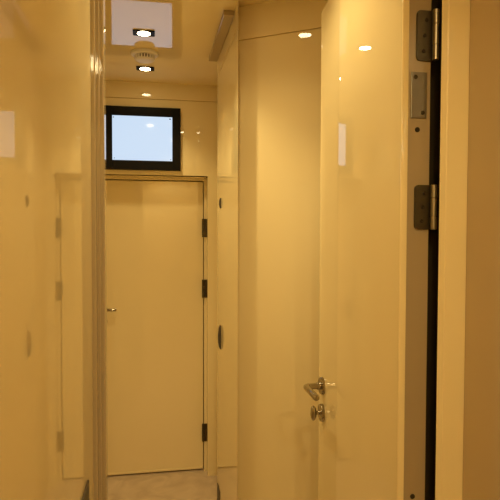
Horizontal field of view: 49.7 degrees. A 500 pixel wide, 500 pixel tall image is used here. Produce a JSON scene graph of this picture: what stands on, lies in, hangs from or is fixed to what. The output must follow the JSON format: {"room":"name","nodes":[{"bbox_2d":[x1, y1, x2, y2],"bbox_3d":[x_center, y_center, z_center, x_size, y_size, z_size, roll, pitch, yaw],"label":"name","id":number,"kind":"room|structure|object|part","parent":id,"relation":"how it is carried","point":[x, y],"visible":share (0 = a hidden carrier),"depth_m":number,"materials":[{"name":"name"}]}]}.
{"room":"hallway","nodes":[
{"label":"hallway","id":0,"kind":"room"},
{"bbox_2d":[0,0,92,499],"bbox_3d":[-0.348,0.343,-0.145,0.450,2.615,2.815,0,2,-10],"label":"wall","id":1,"kind":"structure","parent":0,"point":[46,360],"depth_m":0.73,"materials":[{"name":"white paint"}]},
{"bbox_2d":[82,480,88,499],"bbox_3d":[-0.324,0.689,1.012,0.008,0.368,0.340,0,2,-10],"label":"wall plate","id":2,"kind":"object","parent":1,"relation":"attached to","point":[85,496],"visible":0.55,"depth_m":1.14,"materials":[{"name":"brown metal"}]},
{"bbox_2d":[90,0,107,499],"bbox_3d":[-0.591,0.402,1.299,0.478,2.400,0.103,0,2,-10],"label":"trim","id":3,"kind":"structure","parent":1,"relation":"attached to","point":[97,7],"depth_m":1.29,"materials":[{"name":"white wood"}]},
{"bbox_2d":[106,80,216,475],"bbox_3d":[-0.661,0.215,3.721,1.200,2.615,0.360,0,2,-10],"label":"wall","id":4,"kind":"structure","parent":0,"point":[197,104],"depth_m":3.57,"materials":[{"name":"beige paint"}]},
{"bbox_2d":[106,105,180,170],"bbox_3d":[-0.690,-0.720,3.491,0.479,0.405,0.020,0,2,-10],"label":"window","id":5,"kind":"structure","parent":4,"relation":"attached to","point":[137,138],"depth_m":3.48,"materials":[{"name":"black plastic"}]},
{"bbox_3d":[-0.694,-0.720,3.490,0.380,0.284,0.013,0,2,-10],"label":"panel","id":6,"kind":"part","parent":5,"relation":"part of","materials":[{"name":"white"}]},
{"bbox_2d":[106,180,206,474],"bbox_3d":[-0.632,0.527,3.643,0.777,1.980,0.108,0,2,-10],"label":"door","id":7,"kind":"structure","parent":4,"relation":"in","point":[156,230],"depth_m":3.66,"materials":[{"name":"beige wood"}]},
{"bbox_3d":[-0.672,1.506,3.679,0.697,0.015,0.005,0,2,-10],"label":"rail","id":8,"kind":"part","parent":7,"relation":"part of","materials":[{"name":"white wood"}]},
{"bbox_2d":[106,175,206,470],"bbox_3d":[-0.657,0.515,3.747,0.806,2.014,0.330,0,2,-10],"label":"trim","id":9,"kind":"structure","parent":4,"relation":"attached to","point":[108,177],"depth_m":3.69,"materials":[{"name":"white wood"}]},
{"bbox_2d":[108,468,216,499],"bbox_3d":[-0.076,1.654,1.312,2.300,0.100,5.700,0,2,-10],"label":"floor","id":10,"kind":"structure","parent":0,"point":[191,484],"depth_m":3.50,"materials":[{"name":"beige tile"}]},
{"bbox_2d":[105,0,275,85],"bbox_3d":[-0.069,-1.060,1.223,2.300,0.100,5.700,0,2,-10],"label":"ceiling","id":11,"kind":"structure","parent":0,"point":[185,30],"depth_m":2.68,"materials":[{"name":"white paint"}]},
{"bbox_2d":[133,29,154,36],"bbox_3d":[-0.516,-1.052,2.622,0.104,0.008,0.069,0,2,-10],"label":"recessed light","id":12,"kind":"object","parent":11,"relation":"in","point":[149,33],"visible":1,"depth_m":2.61,"materials":[{"name":"black plastic"}]},
{"bbox_2d":[131,48,157,63],"bbox_3d":[-0.568,-1.042,2.913,0.146,0.048,0.146,0,2,-10],"label":"smoke detector","id":13,"kind":"object","parent":11,"relation":"attached to","point":[141,55],"visible":1,"depth_m":2.87,"materials":[{"name":"white plastic"}]},
{"bbox_2d":[134,53,154,59],"bbox_3d":[-0.568,-1.037,2.913,0.108,0.020,0.108,0,2,-10],"label":"vent","id":14,"kind":"object","parent":13,"relation":"attached to","point":[137,56],"depth_m":2.87,"materials":[{"name":"white plastic"}]},
{"bbox_2d":[136,66,153,70],"bbox_3d":[-0.619,-1.071,3.193,0.104,0.008,0.069,0,2,-10],"label":"recessed light","id":15,"kind":"object","parent":11,"relation":"in","point":[140,68],"visible":1,"depth_m":3.18,"materials":[{"name":"black plastic"}]},
{"bbox_2d":[217,2,238,499],"bbox_3d":[0.005,0.251,2.686,0.250,2.615,0.752,0,2,-10],"label":"wall","id":16,"kind":"structure","parent":0,"point":[227,62],"depth_m":2.60,"materials":[{"name":"white paint"}]},
{"bbox_2d":[217,483,219,499],"bbox_3d":[-0.174,1.371,2.992,0.004,0.116,0.100,0,2,-10],"label":"wall plate","id":17,"kind":"object","parent":16,"relation":"attached to","point":[218,490],"visible":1,"depth_m":2.98,"materials":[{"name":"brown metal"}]},
{"bbox_2d":[218,325,220,348],"bbox_3d":[-0.163,0.465,2.883,0.015,0.130,0.022,0,2,-10],"label":"door pull","id":18,"kind":"object","parent":16,"relation":"attached to","point":[219,328],"visible":1,"depth_m":2.87,"materials":[{"name":"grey metal"}]},
{"bbox_2d":[209,10,233,61],"bbox_3d":[-0.149,-1.046,2.678,0.048,0.022,0.650,0,2,-10],"label":"trim","id":19,"kind":"structure","parent":16,"relation":"attached to","point":[227,16],"depth_m":2.59,"materials":[{"name":"white wood"}]},
{"bbox_2d":[237,0,327,499],"bbox_3d":[0.330,0.266,2.253,0.800,2.615,0.100,1,2,24],"label":"wall","id":20,"kind":"structure","parent":0,"point":[279,41],"depth_m":2.28,"materials":[{"name":"beige paint"}]},
{"bbox_2d":[462,0,499,499],"bbox_3d":[0.896,0.343,-0.060,0.438,2.615,2.546,0,2,-10],"label":"wall","id":21,"kind":"structure","parent":0,"point":[481,434],"depth_m":1.08,"materials":[{"name":"white paint"}]},
{"bbox_2d":[303,0,439,499],"bbox_3d":[0.279,0.412,1.475,0.132,2.350,0.644,0,2,-10],"label":"door","id":22,"kind":"structure","parent":21,"relation":"in","point":[378,203],"depth_m":1.29,"materials":[{"name":"beige wood"}]},
{"bbox_3d":[0.207,0.439,1.676,0.060,0.023,0.136,0,2,-10],"label":"lever","id":23,"kind":"part","parent":22,"relation":"part of","materials":[{"name":"silver metal"}]},
{"bbox_3d":[0.361,-0.331,1.155,0.036,0.098,0.003,0,2,-10],"label":"edge plate","id":24,"kind":"part","parent":22,"relation":"part of","materials":[{"name":"silver metal"}]},
{"bbox_2d":[425,0,441,499],"bbox_3d":[0.403,0.406,1.266,0.054,2.390,0.075,0,2,-10],"label":"trim","id":25,"kind":"structure","parent":21,"relation":"attached to","point":[435,70],"depth_m":1.22,"materials":[{"name":"rubber"}]},
{"bbox_2d":[435,0,469,499],"bbox_3d":[0.624,0.406,1.291,0.501,2.400,0.204,0,2,-10],"label":"trim","id":26,"kind":"structure","parent":21,"relation":"attached to","point":[455,48],"depth_m":1.14,"materials":[{"name":"white wood"}]}
]}

